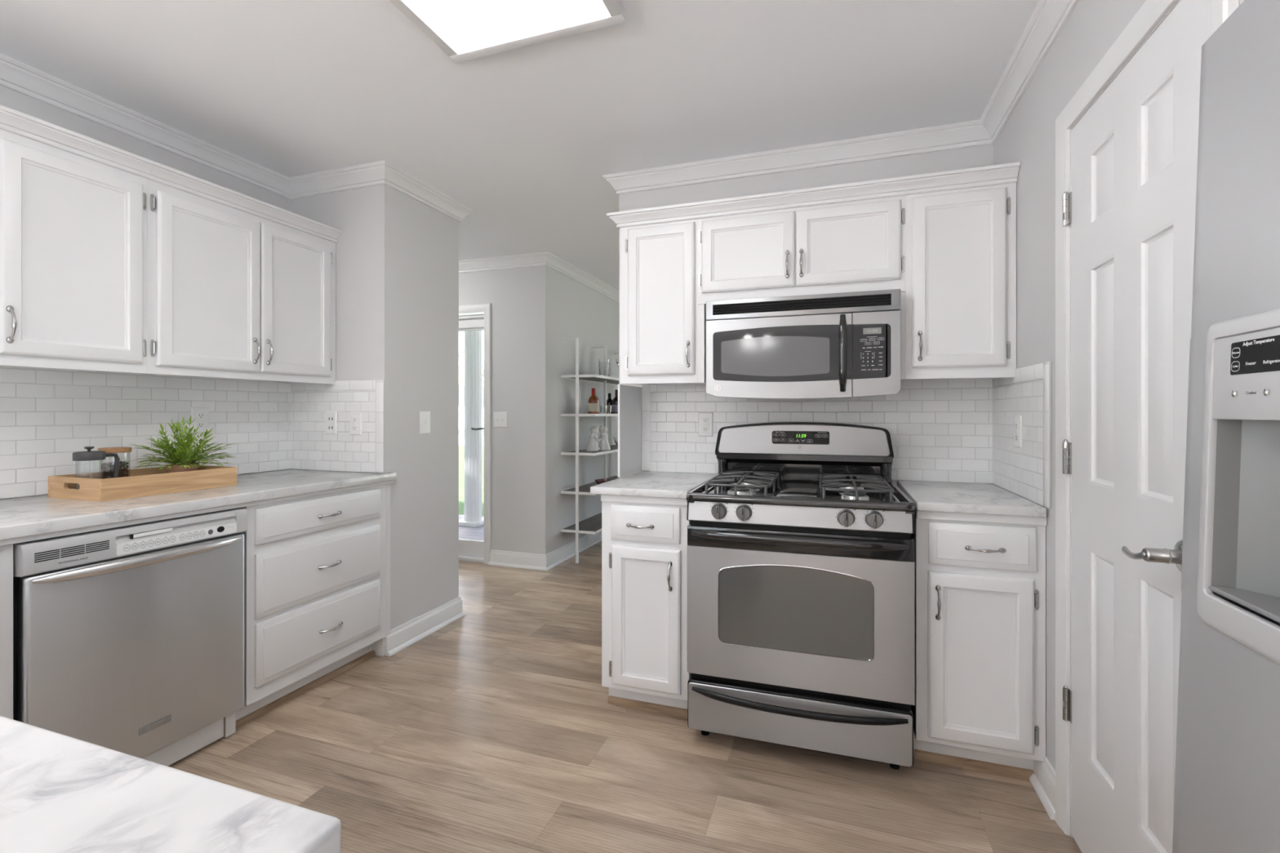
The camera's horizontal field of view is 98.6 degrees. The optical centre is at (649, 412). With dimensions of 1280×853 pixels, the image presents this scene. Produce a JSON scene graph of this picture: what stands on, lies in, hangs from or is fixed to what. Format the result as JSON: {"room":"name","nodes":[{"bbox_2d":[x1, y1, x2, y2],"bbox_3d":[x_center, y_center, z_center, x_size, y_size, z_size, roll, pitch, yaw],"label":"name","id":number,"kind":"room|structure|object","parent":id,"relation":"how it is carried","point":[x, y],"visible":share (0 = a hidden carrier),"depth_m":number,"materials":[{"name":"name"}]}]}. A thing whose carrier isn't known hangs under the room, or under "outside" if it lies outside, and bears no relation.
{"room":"kitchen","nodes":[
{"label":"kitchen","id":0,"kind":"room"},
{"bbox_2d":[0,84,291,499],"bbox_3d":[-3.034,-0.003,-0.207,0.120,2.435,6.686,0,0,18],"label":"wall","id":1,"kind":"structure","parent":0,"point":[9,98],"depth_m":2.27,"materials":[{"name":"grey paint"}]},
{"bbox_2d":[0,104,155,373],"bbox_3d":[-2.142,-0.538,1.703,0.361,0.786,0.848,0,0,18],"label":"upper cabinet","id":2,"kind":"object","parent":1,"relation":"attached to","point":[73,205],"visible":1,"depth_m":1.84,"materials":[{"name":"white paint"}]},
{"bbox_2d":[0,367,291,498],"bbox_3d":[-2.332,0.070,1.693,0.007,0.463,2.636,0,0,18],"label":"tiled wall","id":3,"kind":"structure","parent":1,"relation":"attached to","point":[46,416],"depth_m":2.23,"materials":[{"name":"white tile"}]},
{"bbox_2d":[191,407,208,432],"bbox_3d":[-2.051,0.035,2.512,0.008,0.117,0.073,0,0,18],"label":"outlet","id":4,"kind":"object","parent":3,"relation":"attached to","point":[202,414],"visible":0.98,"depth_m":2.51,"materials":[{"name":"white plastic"}]},
{"bbox_2d":[196,412,204,427],"bbox_3d":[-2.049,0.035,2.512,0.004,0.068,0.034,0,0,18],"label":"receptacle","id":5,"kind":"object","parent":4,"relation":"attached to","point":[200,415],"depth_m":2.51,"materials":[{"name":"white plastic"}]},
{"bbox_2d":[102,162,342,384],"bbox_3d":[-1.877,-0.538,2.496,0.361,0.786,0.823,0,0,18],"label":"upper cabinet","id":6,"kind":"object","parent":1,"relation":"attached to","point":[240,286],"visible":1,"depth_m":2.35,"materials":[{"name":"white paint"}]},
{"bbox_2d":[0,53,475,222],"bbox_3d":[-3.234,-1.179,0.196,2.141,0.081,7.324,0,0,18],"label":"trim","id":7,"kind":"structure","parent":1,"relation":"attached to","point":[17,76],"depth_m":2.52,"materials":[{"name":"white paint"}]},
{"bbox_2d":[291,183,458,630],"bbox_3d":[-2.217,-0.003,3.346,2.075,2.435,0.572,0,0,18],"label":"wall pier","id":8,"kind":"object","parent":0,"point":[397,255],"visible":0.14,"depth_m":2.91,"materials":[{"name":"grey paint"}]},
{"bbox_2d":[290,379,384,472],"bbox_3d":[-1.619,0.070,2.841,0.620,0.463,0.008,0,0,18],"label":"tiled wall","id":9,"kind":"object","parent":8,"relation":"attached to","point":[311,448],"visible":0.94,"depth_m":2.83,"materials":[{"name":"white tile"}]},
{"bbox_2d":[325,411,337,434],"bbox_3d":[-1.648,0.053,2.843,0.073,0.117,0.006,0,0,18],"label":"outlet","id":10,"kind":"object","parent":9,"relation":"attached to","point":[331,416],"visible":1,"depth_m":2.84,"materials":[{"name":"white plastic"}]},
{"bbox_2d":[350,412,361,435],"bbox_3d":[-1.493,0.057,2.791,0.075,0.117,0.008,0,0,18],"label":"outlet","id":11,"kind":"object","parent":9,"relation":"attached to","point":[355,417],"visible":1,"depth_m":2.79,"materials":[{"name":"white plastic"}]},
{"bbox_2d":[352,417,357,430],"bbox_3d":[-1.494,0.057,2.789,0.034,0.068,0.004,0,0,18],"label":"receptacle","id":12,"kind":"object","parent":11,"relation":"attached to","point":[354,419],"depth_m":2.79,"materials":[{"name":"white plastic"}]},
{"bbox_2d":[373,637,384,656],"bbox_3d":[-1.359,1.165,2.753,0.070,0.100,0.010,0,0,18],"label":"trim","id":13,"kind":"structure","parent":8,"relation":"attached to","point":[378,646],"depth_m":2.74,"materials":[{"name":"white paint"}]},
{"bbox_2d":[419,411,430,434],"bbox_3d":[-1.224,0.056,3.014,0.019,0.122,0.080,0,0,18],"label":"light switch","id":14,"kind":"object","parent":8,"relation":"attached to","point":[424,416],"visible":1,"depth_m":3.01,"materials":[{"name":"white plastic"}]},
{"bbox_2d":[384,596,466,656],"bbox_3d":[-2.198,1.158,3.356,2.105,0.114,0.600,0,0,18],"label":"baseboard","id":15,"kind":"structure","parent":8,"relation":"attached to","point":[403,636],"depth_m":2.98,"materials":[{"name":"white paint"}]},
{"bbox_2d":[458,514,484,540],"bbox_3d":[-3.265,1.385,6.405,5.750,0.040,2.245,0,0,18],"label":"floor","id":16,"kind":"structure","parent":0,"point":[464,532],"depth_m":6.25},
{"bbox_2d":[458,330,484,527],"bbox_3d":[-2.161,0.111,6.730,0.330,2.508,0.330,0,0,18],"label":"porch column","id":17,"kind":"structure","parent":16,"relation":"on","point":[473,517],"depth_m":6.64,"materials":[{"name":"white paint"}]},
{"bbox_2d":[458,312,484,315],"bbox_3d":[-3.052,-1.275,7.028,5.760,0.260,0.200,0,0,18],"label":"beam","id":18,"kind":"structure","parent":17,"relation":"on","point":[475,313],"depth_m":6.62,"materials":[{"name":"white paint"}]},
{"bbox_2d":[458,265,552,554],"bbox_3d":[-1.779,-0.003,4.646,2.084,2.435,0.120,0,0,18],"label":"wall","id":19,"kind":"structure","parent":0,"point":[521,299],"depth_m":4.34,"materials":[{"name":"grey paint"}]},
{"bbox_2d":[458,313,484,563],"bbox_3d":[-1.750,0.205,4.625,0.912,2.020,0.121,0,0,18],"label":"door","id":20,"kind":"structure","parent":19,"relation":"in","point":[469,550],"depth_m":4.52,"materials":[{"name":"white paint"}]},
{"bbox_2d":[458,303,491,564],"bbox_3d":[-1.778,0.172,4.573,1.056,2.087,0.018,0,0,18],"label":"trim","id":21,"kind":"structure","parent":19,"relation":"attached to","point":[486,308],"depth_m":4.41,"materials":[{"name":"white paint"}]},
{"bbox_2d":[493,412,507,427],"bbox_3d":[-1.194,0.058,4.377,0.128,0.122,0.019,0,0,18],"label":"light switch","id":22,"kind":"object","parent":19,"relation":"attached to","point":[500,419],"visible":1,"depth_m":4.38,"materials":[{"name":"white plastic"}]},
{"bbox_2d":[0,0,1039,290],"bbox_3d":[-0.502,-1.270,1.180,6.900,0.100,11.320,0,0,18],"label":"ceiling","id":23,"kind":"structure","parent":0,"point":[526,138],"depth_m":2.05,"materials":[{"name":"white paint"}]},
{"bbox_2d":[388,0,626,62],"bbox_3d":[-0.559,-1.204,1.199,0.620,0.030,1.220,0,0,18],"label":"recessed light","id":24,"kind":"object","parent":23,"relation":"in","point":[464,29],"visible":1,"depth_m":1.68,"materials":[{"name":"white paint"}]},
{"bbox_2d":[552,269,618,551],"bbox_3d":[-0.417,-0.003,5.623,0.120,2.435,2.596,0,0,18],"label":"wall","id":25,"kind":"structure","parent":0,"point":[580,311],"depth_m":4.75,"materials":[{"name":"grey paint"}]},
{"bbox_2d":[458,251,618,302],"bbox_3d":[-1.347,-1.179,5.835,2.150,0.081,2.782,0,0,18],"label":"trim","id":26,"kind":"structure","parent":25,"relation":"attached to","point":[548,259],"depth_m":4.41,"materials":[{"name":"white paint"}]},
{"bbox_2d":[488,531,601,570],"bbox_3d":[-0.604,1.158,5.607,0.524,0.114,2.746,0,0,18],"label":"baseboard","id":27,"kind":"structure","parent":25,"relation":"attached to","point":[548,561],"depth_m":4.36,"materials":[{"name":"white paint"}]},
{"bbox_2d":[168,540,1081,852],"bbox_3d":[-0.502,1.265,1.180,6.900,0.100,11.320,0,0,18],"label":"floor","id":28,"kind":"structure","parent":0,"point":[496,730],"depth_m":1.87,"materials":[{"name":"wood"}]},
{"bbox_2d":[0,543,13,719],"bbox_3d":[-2.094,0.785,1.332,0.686,0.860,0.542,0,0,18],"label":"base cabinet","id":29,"kind":"object","parent":28,"relation":"on","point":[6,551],"visible":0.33,"depth_m":1.49,"materials":[{"name":"white paint"}]},
{"bbox_2d":[0,469,395,546],"bbox_3d":[-2.002,0.329,1.628,0.659,0.052,2.622,0,0,18],"label":"countertop","id":30,"kind":"structure","parent":29,"relation":"on","point":[23,519],"depth_m":1.87,"materials":[{"name":"white stone"}]},
{"bbox_2d":[48,465,236,502],"bbox_3d":[-1.929,0.265,2.124,0.300,0.076,0.448,0,0,18],"label":"serving tray","id":31,"kind":"object","parent":30,"relation":"on","point":[140,482],"visible":0.93,"depth_m":2.00,"materials":[{"name":"brown wood"}]},
{"bbox_2d":[72,446,119,488],"bbox_3d":[-1.991,0.207,1.979,0.083,0.173,0.121,0,0,18],"label":"press","id":32,"kind":"object","parent":31,"relation":"in","point":[87,455],"visible":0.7,"depth_m":1.95,"materials":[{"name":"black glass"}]},
{"bbox_2d":[97,446,131,453],"bbox_3d":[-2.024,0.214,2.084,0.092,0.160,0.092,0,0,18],"label":"lid","id":33,"kind":"object","parent":31,"relation":"on","point":[122,449],"visible":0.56,"depth_m":2.06,"materials":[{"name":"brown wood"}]},
{"bbox_2d":[100,461,128,479],"bbox_3d":[-2.024,0.238,2.084,0.077,0.104,0.079,0,0,-41],"label":"coffee beans","id":34,"kind":"object","parent":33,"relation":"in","point":[108,468],"visible":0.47,"depth_m":2.06,"materials":[{"name":"brown food"}]},
{"bbox_2d":[129,416,237,472],"bbox_3d":[-1.890,0.151,2.243,0.369,0.285,0.369,0,0,18],"label":"potted plant","id":35,"kind":"object","parent":31,"relation":"in","point":[183,452],"visible":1,"depth_m":2.22,"materials":[{"name":"plant"}]},
{"bbox_2d":[13,507,247,766],"bbox_3d":[-1.867,0.786,1.865,0.652,0.858,0.603,0,0,18],"label":"dishwasher","id":36,"kind":"object","parent":28,"relation":"on","point":[129,639],"visible":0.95,"depth_m":1.74,"materials":[{"name":"silver metal"}]},
{"bbox_2d":[13,576,18,720],"bbox_3d":[-1.913,0.732,1.881,0.555,0.750,0.598,0,0,18],"label":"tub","id":37,"kind":"object","parent":36,"relation":"in","point":[15,580],"depth_m":1.51,"materials":[{"name":"black"}]},
{"bbox_2d":[235,483,390,728],"bbox_3d":[-1.696,0.785,2.523,0.686,0.860,0.717,0,0,18],"label":"base cabinet","id":38,"kind":"object","parent":28,"relation":"on","point":[317,568],"visible":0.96,"depth_m":2.34,"materials":[{"name":"white paint"}]},
{"bbox_2d":[560,337,618,563],"bbox_3d":[-0.400,0.306,4.994,0.305,1.818,1.184,0,0,18],"label":"bar shelf","id":39,"kind":"object","parent":28,"relation":"on","point":[593,524],"visible":0.57,"depth_m":4.49,"materials":[{"name":"white metal"}]},
{"bbox_2d":[586,426,600,451],"bbox_3d":[-0.484,0.223,4.705,0.124,0.212,0.080,0,0,-17],"label":"figurine","id":40,"kind":"object","parent":39,"relation":"on","point":[593,446],"visible":1,"depth_m":4.68,"materials":[{"name":"white ceramic"}]},
{"bbox_2d":[587,388,599,413],"bbox_3d":[-0.484,-0.096,4.726,0.095,0.220,0.095,0,0,18],"label":"bottle","id":41,"kind":"object","parent":39,"relation":"on","point":[593,402],"visible":0.96,"depth_m":4.69,"materials":[{"name":"brown glass"}]},
{"bbox_2d":[599,404,607,413],"bbox_3d":[-0.409,-0.023,4.759,0.076,0.075,0.076,0,0,18],"label":"tumbler","id":42,"kind":"object","parent":39,"relation":"on","point":[602,408],"visible":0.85,"depth_m":4.73,"materials":[{"name":"clear glass"}]},
{"bbox_2d":[594,478,612,484],"bbox_3d":[-0.403,0.616,4.794,0.160,0.057,0.156,0,0,18],"label":"glass bowl","id":43,"kind":"object","parent":39,"relation":"on","point":[597,481],"visible":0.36,"depth_m":4.77,"materials":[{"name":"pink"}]},
{"bbox_2d":[597,425,610,450],"bbox_3d":[-0.404,0.223,4.808,0.119,0.212,0.080,0,0,-7],"label":"figurine","id":44,"kind":"object","parent":39,"relation":"on","point":[604,445],"visible":0.91,"depth_m":4.78,"materials":[{"name":"white ceramic"}]},
{"bbox_2d":[598,358,609,376],"bbox_3d":[-0.406,-0.386,4.880,0.100,0.170,0.100,0,0,18],"label":"glass vase","id":45,"kind":"object","parent":39,"relation":"on","point":[604,370],"visible":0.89,"depth_m":4.84,"materials":[{"name":"white"}]},
{"bbox_2d":[606,405,611,413],"bbox_3d":[-0.378,-0.023,4.870,0.076,0.075,0.076,0,0,18],"label":"tumbler","id":46,"kind":"object","parent":39,"relation":"on","point":[608,407],"visible":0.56,"depth_m":4.84,"materials":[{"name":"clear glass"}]},
{"bbox_2d":[606,393,612,405],"bbox_3d":[-0.384,-0.083,5.230,0.086,0.196,0.086,0,0,18],"label":"bottle","id":47,"kind":"object","parent":39,"relation":"on","point":[609,400],"visible":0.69,"depth_m":5.20,"materials":[{"name":"black glass"}]},
{"bbox_2d":[611,389,617,413],"bbox_3d":[-0.311,-0.099,5.164,0.095,0.227,0.095,0,0,18],"label":"bottle","id":48,"kind":"object","parent":39,"relation":"on","point":[615,401],"visible":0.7,"depth_m":5.13,"materials":[{"name":"black glass"}]},
{"bbox_2d":[612,436,617,446],"bbox_3d":[-0.270,0.281,5.192,0.170,0.096,0.170,0,0,18],"label":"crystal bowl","id":49,"kind":"object","parent":39,"relation":"on","point":[615,438],"visible":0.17,"depth_m":5.15,"materials":[{"name":"clear glass"}]},
{"bbox_2d":[600,494,690,717],"bbox_3d":[0.066,0.773,2.452,0.367,0.884,0.660,0,0,18],"label":"base cabinet","id":50,"kind":"object","parent":28,"relation":"on","point":[644,540],"visible":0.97,"depth_m":2.18,"materials":[{"name":"white paint"}]},
{"bbox_2d":[590,471,718,498],"bbox_3d":[0.050,0.316,2.464,0.407,0.030,0.632,0,0,18],"label":"countertop","id":51,"kind":"structure","parent":50,"relation":"on","point":[642,483],"depth_m":2.30,"materials":[{"name":"white stone"}]},
{"bbox_2d":[617,384,641,477],"bbox_3d":[-0.095,0.086,2.689,0.010,0.429,0.312,0,0,18],"label":"end panel","id":52,"kind":"object","parent":51,"relation":"on","point":[629,397],"visible":1,"depth_m":2.66,"materials":[{"name":"white paint"}]},
{"bbox_2d":[686,422,915,769],"bbox_3d":[0.583,0.629,2.176,0.758,1.172,0.702,0,0,17],"label":"gas range","id":53,"kind":"object","parent":28,"relation":"on","point":[801,545],"visible":1,"depth_m":1.91,"materials":[{"name":"silver metal"}]},
{"bbox_2d":[719,487,762,495],"bbox_3d":[0.345,0.304,2.110,0.170,0.026,0.170,0,0,18],"label":"burner","id":54,"kind":"object","parent":53,"relation":"on","point":[740,491],"depth_m":2.09,"materials":[{"name":"silver metal"}]},
{"bbox_2d":[734,479,760,488],"bbox_3d":[0.424,0.304,2.363,0.170,0.026,0.170,0,0,18],"label":"burner","id":55,"kind":"object","parent":53,"relation":"on","point":[743,482],"depth_m":2.32,"materials":[{"name":"silver metal"}]},
{"bbox_2d":[686,475,915,514],"bbox_3d":[0.582,0.313,2.170,0.769,0.036,0.607,0,0,18],"label":"cooktop","id":56,"kind":"object","parent":53,"relation":"in","point":[788,494],"depth_m":1.96,"materials":[{"name":"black metal"}]},
{"bbox_2d":[837,483,870,493],"bbox_3d":[0.819,0.304,2.239,0.170,0.026,0.170,0,0,18],"label":"burner","id":57,"kind":"object","parent":53,"relation":"on","point":[851,486],"depth_m":2.21,"materials":[{"name":"silver metal"}]},
{"bbox_2d":[831,492,879,501],"bbox_3d":[0.740,0.304,1.986,0.170,0.026,0.170,0,0,18],"label":"burner","id":58,"kind":"object","parent":53,"relation":"on","point":[847,495],"depth_m":1.97,"materials":[{"name":"silver metal"}]},
{"bbox_2d":[911,507,1046,779],"bbox_3d":[1.173,0.773,2.083,0.376,0.884,0.660,0,0,18],"label":"base cabinet","id":59,"kind":"object","parent":28,"relation":"on","point":[980,580],"visible":0.98,"depth_m":1.81,"materials":[{"name":"white paint"}]},
{"bbox_2d":[897,480,1046,517],"bbox_3d":[1.172,0.316,2.089,0.370,0.030,0.632,0,0,18],"label":"countertop","id":60,"kind":"structure","parent":59,"relation":"on","point":[931,496],"depth_m":1.89,"materials":[{"name":"white stone"}]},
{"bbox_2d":[1172,0,1279,852],"bbox_3d":[0.969,0.345,0.279,0.877,1.772,0.905,2,1,18],"label":"refrigerator","id":61,"kind":"object","parent":28,"relation":"on","point":[1227,798],"visible":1,"depth_m":0.71,"materials":[{"name":"grey metal"}]},
{"bbox_3d":[-1.148,0.780,0.351,1.600,0.871,0.600,0,0,18],"label":"cabinet","id":62,"kind":"object","parent":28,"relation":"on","visible":0},
{"bbox_2d":[0,715,341,852],"bbox_3d":[-1.165,0.322,0.346,1.738,0.042,0.718,0,0,18],"label":"countertop","id":63,"kind":"structure","parent":62,"relation":"on","point":[60,793],"depth_m":0.42,"materials":[{"name":"white stone"}]},
{"bbox_2d":[618,143,993,485],"bbox_3d":[1.595,-0.003,2.353,3.664,2.435,0.120,0,0,18],"label":"wall","id":64,"kind":"structure","parent":0,"point":[980,156],"depth_m":2.58,"materials":[{"name":"grey paint"}]},
{"bbox_2d":[606,202,706,384],"bbox_3d":[0.069,-0.519,2.609,0.444,0.778,0.362,0,0,18],"label":"upper cabinet","id":65,"kind":"object","parent":64,"relation":"attached to","point":[659,245],"depth_m":2.47,"materials":[{"name":"white paint"}]},
{"bbox_2d":[695,176,906,305],"bbox_3d":[0.647,-0.691,2.415,0.835,0.432,0.362,0,0,18],"label":"upper cabinet","id":66,"kind":"object","parent":64,"relation":"attached to","point":[850,237],"visible":0.99,"depth_m":2.26,"materials":[{"name":"white paint"}]},
{"bbox_2d":[706,288,901,398],"bbox_3d":[0.648,-0.263,2.370,0.756,0.414,0.431,0,0,18],"label":"microwave","id":67,"kind":"object","parent":66,"relation":"attached to","point":[844,344],"visible":1,"depth_m":2.20,"materials":[{"name":"silver metal"}]},
{"bbox_2d":[641,378,992,483],"bbox_3d":[0.708,0.078,2.582,1.580,0.446,0.008,0,0,18],"label":"tiled wall","id":68,"kind":"structure","parent":64,"relation":"attached to","point":[940,430],"depth_m":2.47,"materials":[{"name":"white tile"}]},
{"bbox_2d":[698,412,713,436],"bbox_3d":[0.275,0.060,2.718,0.074,0.118,0.008,0,0,18],"label":"outlet","id":69,"kind":"object","parent":68,"relation":"attached to","point":[705,419],"visible":1,"depth_m":2.71,"materials":[{"name":"white plastic"}]},
{"bbox_2d":[702,417,708,431],"bbox_3d":[0.274,0.060,2.717,0.034,0.068,0.004,0,0,18],"label":"receptacle","id":70,"kind":"object","parent":69,"relation":"attached to","point":[704,420],"depth_m":2.72,"materials":[{"name":"white plastic"}]},
{"bbox_2d":[602,0,1079,195],"bbox_3d":[1.290,-1.179,1.703,3.630,0.081,1.678,0,0,18],"label":"trim","id":71,"kind":"structure","parent":64,"relation":"attached to","point":[1048,19],"depth_m":2.42,"materials":[{"name":"white paint"}]},
{"bbox_2d":[900,161,1020,381],"bbox_3d":[1.212,-0.519,2.227,0.394,0.778,0.362,0,0,18],"label":"upper cabinet","id":72,"kind":"object","parent":64,"relation":"attached to","point":[961,224],"depth_m":2.09,"materials":[{"name":"white paint"}]},
{"bbox_2d":[993,0,1244,838],"bbox_3d":[1.279,-0.003,1.609,0.120,2.435,1.492,0,0,18],"label":"wall","id":73,"kind":"structure","parent":0,"point":[1028,137],"depth_m":1.75,"materials":[{"name":"grey paint"}]},
{"bbox_2d":[992,360,1051,508],"bbox_3d":[1.349,0.070,2.022,0.008,0.461,0.647,0,0,18],"label":"tiled wall","id":74,"kind":"structure","parent":73,"relation":"attached to","point":[1025,472],"depth_m":1.93,"materials":[{"name":"white tile"}]},
{"bbox_2d":[1013,415,1022,448],"bbox_3d":[1.334,0.069,1.999,0.008,0.117,0.073,0,0,18],"label":"outlet","id":75,"kind":"object","parent":74,"relation":"attached to","point":[1017,419],"visible":1,"depth_m":1.98,"materials":[{"name":"white plastic"}]},
{"bbox_2d":[1014,422,1018,440],"bbox_3d":[1.332,0.069,1.999,0.004,0.068,0.034,0,0,18],"label":"receptacle","id":76,"kind":"object","parent":75,"relation":"attached to","point":[1016,424],"depth_m":2.00,"materials":[{"name":"white plastic"}]},
{"bbox_2d":[1029,756,1055,820],"bbox_3d":[1.244,1.158,1.740,0.030,0.114,0.212,0,0,18],"label":"baseboard","id":77,"kind":"structure","parent":73,"relation":"attached to","point":[1043,779],"depth_m":1.72,"materials":[{"name":"white paint"}]},
{"bbox_2d":[1062,0,1208,852],"bbox_3d":[1.091,0.199,1.294,0.106,2.008,0.630,0,0,18],"label":"door","id":78,"kind":"structure","parent":73,"relation":"in","point":[1130,207],"depth_m":1.25,"materials":[{"name":"white paint"}]},
{"bbox_2d":[1055,0,1238,837],"bbox_3d":[1.154,0.170,1.264,0.138,2.090,0.755,0,0,18],"label":"trim","id":79,"kind":"structure","parent":73,"relation":"attached to","point":[1151,13],"depth_m":1.58,"materials":[{"name":"white paint"}]},
{"label":"outside","id":80,"kind":"structure","parent":0,"visible":0},
{"bbox_2d":[458,429,484,435],"bbox_3d":[24.374,1.765,73.041,120.000,0.140,86.000,0,0,18],"label":"ground","id":81,"kind":"structure","parent":80,"point":[461,432],"depth_m":45.05,"materials":[{"name":"white"}]},
{"bbox_2d":[458,339,464,386],"bbox_3d":[-17.762,-2.506,44.544,6.077,8.435,5.622,0,0,-37],"label":"tree","id":82,"kind":"object","parent":81,"relation":"on","point":[460,340],"visible":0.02,"depth_m":44.31,"materials":[{"name":"green plant"}]},
{"bbox_2d":[458,385,484,430],"bbox_3d":[-18.955,-0.505,56.927,10.800,4.400,6.600,0,0,18],"label":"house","id":83,"kind":"structure","parent":81,"relation":"on","point":[461,388],"depth_m":53.49,"materials":[{"name":"white"}]},
{"bbox_2d":[481,356,484,399],"bbox_3d":[-12.373,-1.548,44.048,4.311,6.523,5.092,0,0,-35],"label":"tree","id":84,"kind":"object","parent":81,"relation":"on","point":[482,375],"visible":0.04,"depth_m":43.52,"materials":[{"name":"green plant"}]},
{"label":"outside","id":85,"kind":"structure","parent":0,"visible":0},
{"bbox_2d":[458,445,484,516],"bbox_3d":[4.796,1.775,14.371,120.000,0.120,17.700,0,0,18],"label":"lawn","id":86,"kind":"structure","parent":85,"point":[461,448],"depth_m":14.04,"materials":[{"name":"green plant"}]},
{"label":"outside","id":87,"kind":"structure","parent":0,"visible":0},
{"bbox_2d":[458,435,484,445],"bbox_3d":[9.180,1.770,27.509,120.000,0.130,10.000,0,0,18],"label":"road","id":88,"kind":"structure","parent":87,"point":[461,438],"depth_m":33.45,"materials":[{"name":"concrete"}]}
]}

